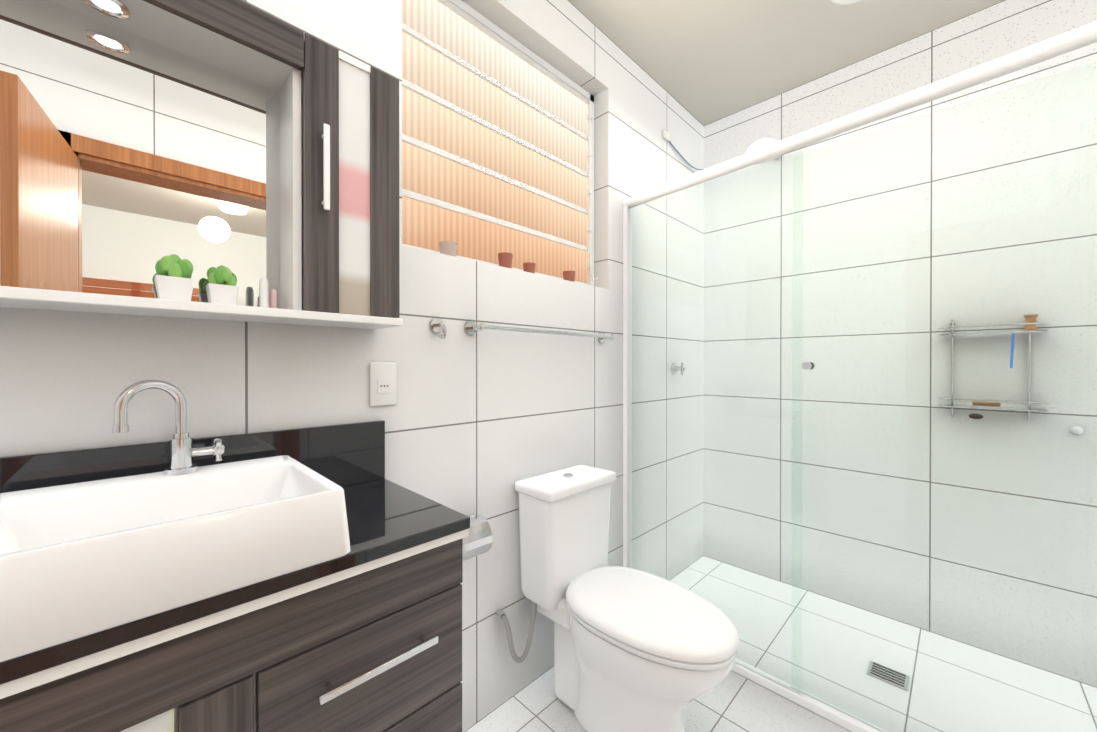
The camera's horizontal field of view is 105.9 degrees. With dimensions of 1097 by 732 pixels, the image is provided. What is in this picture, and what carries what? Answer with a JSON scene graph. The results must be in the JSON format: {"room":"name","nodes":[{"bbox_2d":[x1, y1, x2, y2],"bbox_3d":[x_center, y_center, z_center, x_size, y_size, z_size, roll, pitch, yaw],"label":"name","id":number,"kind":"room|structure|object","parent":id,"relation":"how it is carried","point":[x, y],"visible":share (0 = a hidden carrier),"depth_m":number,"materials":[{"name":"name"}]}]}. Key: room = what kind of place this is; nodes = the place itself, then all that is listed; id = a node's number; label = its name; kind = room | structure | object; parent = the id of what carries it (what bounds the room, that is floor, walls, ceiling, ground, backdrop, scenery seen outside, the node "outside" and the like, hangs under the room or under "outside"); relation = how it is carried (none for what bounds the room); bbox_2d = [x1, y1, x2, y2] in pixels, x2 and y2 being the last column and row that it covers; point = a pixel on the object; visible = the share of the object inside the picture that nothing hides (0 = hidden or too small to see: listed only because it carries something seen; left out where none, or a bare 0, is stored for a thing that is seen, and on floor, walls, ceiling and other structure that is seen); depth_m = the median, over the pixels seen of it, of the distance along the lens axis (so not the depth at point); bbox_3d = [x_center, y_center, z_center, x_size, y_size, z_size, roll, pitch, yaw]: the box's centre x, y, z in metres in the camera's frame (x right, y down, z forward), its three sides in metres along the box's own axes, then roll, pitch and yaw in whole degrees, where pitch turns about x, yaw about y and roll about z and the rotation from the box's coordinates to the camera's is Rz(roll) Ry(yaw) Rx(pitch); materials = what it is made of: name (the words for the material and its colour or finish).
{"room":"bathroom","nodes":[
{"label":"bathroom","id":0,"kind":"room"},
{"bbox_2d":[0,0,703,731],"bbox_3d":[-0.167,-0.151,1.566,0.150,2.700,3.380,0,0,45],"label":"wall","id":1,"kind":"structure","parent":0,"point":[478,422],"depth_m":1.43,"materials":[{"name":"tile"}]},
{"bbox_2d":[0,0,402,328],"bbox_3d":[-0.693,-0.406,0.804,0.174,0.613,0.792,0,0,45],"label":"upper cabinet","id":2,"kind":"object","parent":1,"relation":"attached to","point":[248,146],"visible":1,"depth_m":0.83,"materials":[{"name":"mirror"}]},
{"bbox_2d":[154,254,194,300],"bbox_3d":[-0.704,-0.165,0.780,0.054,0.092,0.054,0,0,45],"label":"plant pot","id":3,"kind":"object","parent":2,"relation":"in","point":[173,279],"visible":0.98,"depth_m":0.76,"materials":[{"name":"white plastic"}]},
{"bbox_2d":[205,265,238,304],"bbox_3d":[-0.653,-0.160,0.830,0.049,0.083,0.049,0,0,45],"label":"plant pot","id":4,"kind":"object","parent":2,"relation":"in","point":[221,287],"visible":0.98,"depth_m":0.81,"materials":[{"name":"white plastic"}]},
{"bbox_2d":[259,277,276,307],"bbox_3d":[-0.602,-0.153,0.891,0.030,0.068,0.035,0,0,45],"label":"tube","id":5,"kind":"object","parent":2,"relation":"in","point":[263,291],"visible":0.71,"depth_m":0.88,"materials":[{"name":"white plastic"}]},
{"bbox_2d":[370,363,396,405],"bbox_3d":[-0.461,0.051,1.158,0.012,0.120,0.075,0,0,45],"label":"electrical outlet plate","id":6,"kind":"object","parent":1,"relation":"attached to","point":[383,388],"visible":1,"depth_m":1.15,"materials":[{"name":"white plastic"}]},
{"bbox_2d":[430,318,446,338],"bbox_3d":[-0.327,-0.114,1.260,0.054,0.066,0.044,0,0,45],"label":"robe hook","id":7,"kind":"object","parent":1,"relation":"attached to","point":[437,325],"visible":0.98,"depth_m":1.26,"materials":[{"name":"silver metal"}]},
{"bbox_2d":[463,514,491,560],"bbox_3d":[-0.257,0.540,1.292,0.112,0.113,0.140,0,0,45],"label":"paper holder","id":8,"kind":"object","parent":1,"relation":"attached to","point":[477,541],"visible":0.5,"depth_m":1.27,"materials":[{"name":"silver metal"}]},
{"bbox_2d":[402,0,597,285],"bbox_3d":[-0.138,-0.811,1.612,0.112,0.960,1.030,0,0,45],"label":"window","id":9,"kind":"structure","parent":1,"relation":"in","point":[497,139],"depth_m":1.55,"materials":[{"name":"beige glass"}]},
{"bbox_2d":[439,241,457,256],"bbox_3d":[-0.329,-0.376,1.360,0.060,0.050,0.060,0,0,45],"label":"cup","id":10,"kind":"object","parent":9,"relation":"on","point":[448,248],"visible":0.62,"depth_m":1.34,"materials":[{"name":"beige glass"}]},
{"bbox_2d":[498,252,512,268],"bbox_3d":[-0.159,-0.382,1.530,0.056,0.060,0.056,0,0,45],"label":"cup","id":11,"kind":"object","parent":9,"relation":"on","point":[505,259],"visible":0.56,"depth_m":1.51,"materials":[{"name":"brown ceramic"}]},
{"bbox_2d":[523,262,535,272],"bbox_3d":[-0.075,-0.375,1.615,0.052,0.045,0.052,0,0,45],"label":"cup","id":12,"kind":"object","parent":9,"relation":"on","point":[530,267],"visible":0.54,"depth_m":1.59,"materials":[{"name":"brown ceramic"}]},
{"bbox_2d":[563,271,574,281],"bbox_3d":[0.088,-0.378,1.778,0.056,0.050,0.056,0,0,45],"label":"cup","id":13,"kind":"object","parent":9,"relation":"on","point":[569,275],"visible":0.62,"depth_m":1.76,"materials":[{"name":"brown ceramic"}]},
{"bbox_2d":[464,321,614,342],"bbox_3d":[0.015,-0.126,1.590,0.073,0.048,0.748,0,0,45],"label":"towel rail","id":14,"kind":"object","parent":1,"relation":"attached to","point":[471,327],"visible":1,"depth_m":1.46,"materials":[{"name":"silver metal"}]},
{"bbox_2d":[671,363,685,374],"bbox_3d":[0.731,0.016,2.310,0.070,0.070,0.070,0,0,45],"label":"shower valve","id":15,"kind":"object","parent":1,"relation":"attached to","point":[673,369],"depth_m":2.31,"materials":[{"name":"silver metal"}]},
{"bbox_2d":[662,130,781,170],"bbox_3d":[0.972,-1.174,2.242,0.509,0.200,0.510,0,0,45],"label":"shower head","id":16,"kind":"object","parent":1,"relation":"attached to","point":[760,143],"visible":0.48,"depth_m":2.13},
{"bbox_2d":[466,556,1096,731],"bbox_3d":[0.425,1.251,0.982,1.820,0.100,3.380,0,0,45],"label":"floor","id":17,"kind":"structure","parent":0,"point":[733,701],"depth_m":1.56,"materials":[{"name":"tile"}]},
{"bbox_2d":[0,420,469,731],"bbox_3d":[-0.602,0.677,0.705,0.448,1.050,0.840,0,0,45],"label":"bathroom vanity","id":18,"kind":"object","parent":17,"relation":"on","point":[364,634],"visible":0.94,"depth_m":0.69,"materials":[{"name":"brown wood"}]},
{"bbox_2d":[0,455,350,662],"bbox_3d":[-0.608,0.257,0.670,0.382,0.109,0.425,0,0,45],"label":"basin","id":19,"kind":"object","parent":18,"relation":"in","point":[80,560],"visible":0.98,"depth_m":0.58,"materials":[{"name":"white ceramic"}]},
{"bbox_2d":[112,380,225,475],"bbox_3d":[-0.701,0.113,0.775,0.060,0.178,0.156,0,0,45],"label":"faucet","id":20,"kind":"object","parent":19,"relation":"on","point":[183,452],"visible":1,"depth_m":0.77,"materials":[{"name":"silver metal"}]},
{"bbox_2d":[495,465,738,731],"bbox_3d":[0.228,0.803,1.354,0.715,0.793,0.455,0,0,45],"label":"toilet","id":21,"kind":"object","parent":17,"relation":"on","point":[636,650],"visible":1,"depth_m":1.34,"materials":[{"name":"white ceramic"}]},
{"bbox_2d":[623,21,1096,731],"bbox_3d":[0.915,0.172,1.470,1.522,2.054,0.062,0,0,45],"label":"shower enclosure","id":22,"kind":"object","parent":17,"relation":"on","point":[1063,43],"visible":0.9,"depth_m":1.39,"materials":[{"name":"clear glass"}]},
{"bbox_2d":[866,660,909,690],"bbox_3d":[1.315,1.196,1.605,0.120,0.004,0.100,0,0,45],"label":"floor drain","id":23,"kind":"object","parent":17,"relation":"on","point":[875,666],"depth_m":1.60,"materials":[{"name":"grey metal"}]},
{"bbox_2d":[568,0,1003,125],"bbox_3d":[0.425,-1.549,0.971,1.820,0.100,3.380,0,0,45],"label":"ceiling","id":24,"kind":"structure","parent":0,"point":[704,62],"depth_m":1.90,"materials":[{"name":"white paint"}]},
{"bbox_2d":[830,0,864,4],"bbox_3d":[1.145,-1.431,1.495,0.254,0.140,0.254,0,0,45],"label":"ceiling lamp","id":25,"kind":"object","parent":24,"relation":"attached to","point":[845,2],"visible":1,"depth_m":1.57,"materials":[{"name":"beige"}]},
{"bbox_2d":[703,0,1096,687],"bbox_3d":[1.565,-0.153,2.120,1.520,2.700,0.150,0,0,45],"label":"wall","id":26,"kind":"structure","parent":0,"point":[979,38],"depth_m":1.88,"materials":[{"name":"tile"}]},
{"bbox_2d":[938,314,1047,420],"bbox_3d":[1.797,0.008,1.687,0.307,0.420,0.137,0,0,45],"label":"wire shelf","id":27,"kind":"object","parent":26,"relation":"attached to","point":[1027,328],"depth_m":1.65,"materials":[{"name":"silver metal"}]},
{"bbox_2d":[1071,426,1083,433],"bbox_3d":[1.998,0.244,1.564,0.032,0.032,0.028,0,0,45],"label":"hook","id":28,"kind":"object","parent":26,"relation":"attached to","point":[1076,431],"depth_m":1.56,"materials":[{"name":"white plastic"}]}
]}

